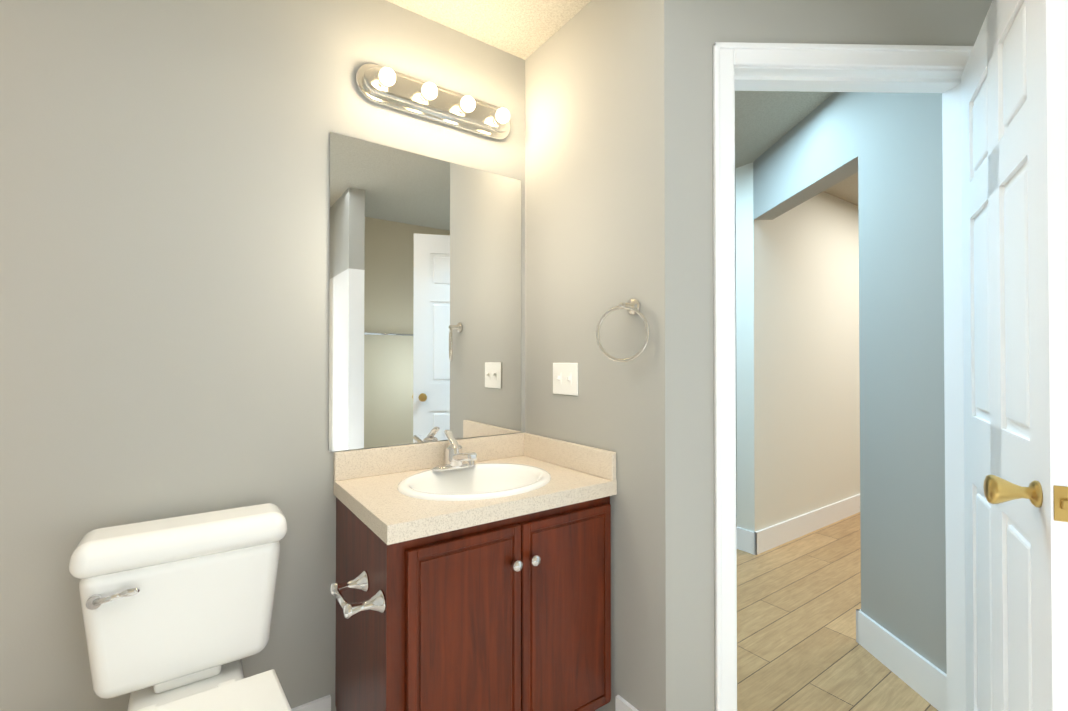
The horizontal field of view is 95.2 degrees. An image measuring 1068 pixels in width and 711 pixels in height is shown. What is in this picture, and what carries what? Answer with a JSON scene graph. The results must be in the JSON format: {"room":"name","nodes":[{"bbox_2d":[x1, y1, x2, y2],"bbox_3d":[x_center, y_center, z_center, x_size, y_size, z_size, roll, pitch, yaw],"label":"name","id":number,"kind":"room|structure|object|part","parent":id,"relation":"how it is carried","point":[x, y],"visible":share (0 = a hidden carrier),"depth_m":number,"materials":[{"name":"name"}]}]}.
{"room":"bathroom","nodes":[
{"label":"bathroom","id":0,"kind":"room"},
{"bbox_2d":[0,0,524,710],"bbox_3d":[-0.807,-0.001,1.509,2.020,2.440,0.106,0,-1,-35],"label":"wall","id":1,"kind":"structure","parent":0,"point":[164,258],"depth_m":1.41,"materials":[{"name":"grey paint"}]},
{"bbox_3d":[-0.354,-0.203,1.769,0.735,1.023,0.005,0,-1,-35],"label":"wall-mounted mirror","id":2,"kind":"part","parent":1,"relation":"part of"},
{"bbox_2d":[355,64,509,140],"bbox_3d":[-0.314,-0.914,1.738,0.600,0.128,0.112,0,-1,-35],"label":"sconce","id":3,"kind":"object","parent":1,"relation":"attached to","point":[387,87],"visible":1,"depth_m":1.72,"materials":[{"name":"silver metal"}]},
{"bbox_2d":[525,0,665,710],"bbox_3d":[0.183,0.002,1.770,0.100,2.440,0.820,0,-1,-35],"label":"wall","id":4,"kind":"structure","parent":0,"point":[594,173],"depth_m":1.58,"materials":[{"name":"grey paint"}]},
{"bbox_2d":[553,363,577,395],"bbox_3d":[0.108,0.085,1.771,0.020,0.116,0.144,0,-1,-35],"label":"switch plate","id":5,"kind":"object","parent":4,"relation":"attached to","point":[565,378],"visible":1,"depth_m":1.77,"materials":[{"name":"white plastic"}]},
{"bbox_2d":[596,298,649,361],"bbox_3d":[0.273,-0.079,1.479,0.088,0.199,0.161,0,-1,-35],"label":"towel ring","id":6,"kind":"object","parent":4,"relation":"attached to","point":[631,306],"visible":1,"depth_m":1.48,"materials":[{"name":"silver metal"}]},
{"bbox_2d":[615,695,638,710],"bbox_3d":[0.321,1.149,1.465,0.013,0.140,0.201,0,-1,-35],"label":"baseboard","id":7,"kind":"structure","parent":4,"relation":"attached to","point":[621,704],"depth_m":1.52,"materials":[{"name":"white wood"}]},
{"bbox_2d":[386,0,857,205],"bbox_3d":[0.965,-1.247,4.057,8.000,0.100,7.800,0,-1,-35],"label":"ceiling","id":8,"kind":"structure","parent":0,"point":[526,29],"depth_m":1.88,"materials":[{"name":"white paint"}]},
{"bbox_2d":[735,199,736,517],"bbox_3d":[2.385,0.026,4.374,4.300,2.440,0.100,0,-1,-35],"label":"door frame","id":9,"kind":"structure","parent":0,"point":[736,417],"depth_m":3.72,"materials":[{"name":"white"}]},
{"bbox_2d":[736,162,859,531],"bbox_3d":[3.072,0.025,4.303,4.258,2.440,0.120,0,-1,-35],"label":"wall","id":10,"kind":"structure","parent":0,"point":[797,367],"depth_m":3.33,"materials":[{"name":"beige paint"}]},
{"bbox_2d":[744,494,859,554],"bbox_3d":[3.098,1.175,4.245,4.271,0.140,0.041,0,-1,-35],"label":"baseboard","id":11,"kind":"structure","parent":10,"relation":"attached to","point":[760,541],"depth_m":3.30,"materials":[{"name":"white wood"}]},
{"bbox_2d":[664,0,991,710],"bbox_3d":[1.187,-0.001,1.482,1.620,2.440,0.115,0,-1,-1],"label":"wall","id":12,"kind":"structure","parent":0,"point":[695,31],"depth_m":1.41,"materials":[{"name":"grey paint"}]},
{"bbox_2d":[713,42,972,710],"bbox_3d":[0.943,0.159,1.472,0.852,2.120,0.148,0,-1,-1],"label":"door frame","id":13,"kind":"structure","parent":12,"relation":"attached to","point":[728,57],"depth_m":1.42,"materials":[{"name":"white wood"}]},
{"bbox_2d":[961,0,1067,710],"bbox_3d":[1.115,0.184,1.115,0.691,2.039,0.355,0,-1,-35],"label":"door","id":14,"kind":"structure","parent":12,"relation":"in","point":[1014,111],"depth_m":1.00,"materials":[{"name":"painted wood"},{"name":"brass"}]},
{"bbox_2d":[736,512,937,710],"bbox_3d":[3.302,1.298,4.741,6.000,0.104,6.442,0,-1,-1],"label":"floor","id":15,"kind":"structure","parent":0,"point":[799,648],"depth_m":2.13,"materials":[{"name":"brown wood"}]},
{"bbox_2d":[753,92,946,673],"bbox_3d":[1.444,0.007,2.288,0.120,2.440,1.485,0,-1,-1],"label":"wall","id":16,"kind":"structure","parent":0,"point":[902,409],"depth_m":1.88,"materials":[{"name":"grey paint"}]},
{"bbox_2d":[856,609,946,710],"bbox_3d":[1.394,1.152,1.812,0.330,0.140,0.462,0,-1,-35],"label":"baseboard","id":17,"kind":"structure","parent":16,"relation":"attached to","point":[923,677],"depth_m":1.82,"materials":[{"name":"white wood"}]},
{"bbox_3d":[0.587,1.263,0.820,3.520,0.100,2.820,0,-1,-35],"label":"floor","id":18,"kind":"structure","parent":0,"visible":0},
{"bbox_2d":[69,503,291,710],"bbox_3d":[-0.738,0.817,1.040,0.437,0.796,0.700,0,-1,-35],"label":"toilet","id":19,"kind":"object","parent":18,"relation":"on","point":[177,612],"visible":1,"depth_m":1.18,"materials":[{"name":"white ceramic"}]},
{"bbox_3d":[-0.946,0.545,1.097,0.094,0.035,0.036,0,-1,-35],"label":"handle","id":20,"kind":"part","parent":19,"relation":"part of","materials":[{"name":"silver metal"}]},
{"bbox_2d":[291,695,330,710],"bbox_3d":[-1.071,1.147,1.247,1.040,0.140,0.013,0,-1,-35],"label":"baseboard","id":21,"kind":"structure","parent":18,"relation":"on","point":[324,704],"depth_m":1.52,"materials":[{"name":"white wood"}]},
{"bbox_2d":[330,429,616,710],"bbox_3d":[-0.215,0.741,1.523,0.824,0.958,0.550,0,-1,-35],"label":"bathroom vanity","id":22,"kind":"object","parent":18,"relation":"on","point":[473,574],"visible":1,"depth_m":1.36,"materials":[{"name":"brown wood"}]},
{"bbox_2d":[333,433,616,544],"bbox_3d":[-0.189,0.377,1.561,0.741,0.135,0.524,0,-1,-35],"label":"countertop","id":23,"kind":"structure","parent":22,"relation":"on","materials":[{"name":"stone"}]},
{"bbox_2d":[432,429,476,470],"bbox_3d":[-0.255,0.326,1.659,0.164,0.126,0.205,0,-1,-35],"label":"faucet","id":24,"kind":"object","parent":23,"relation":"on","point":[454,459],"depth_m":1.66,"materials":[{"name":"silver metal"}]},
{"bbox_2d":[397,463,550,500],"bbox_3d":[-0.180,0.468,1.552,0.500,0.160,0.410,0,-1,-35],"label":"sink","id":25,"kind":"object","parent":23,"relation":"in","point":[482,481],"depth_m":1.65,"materials":[{"name":"white ceramic"}]}
]}

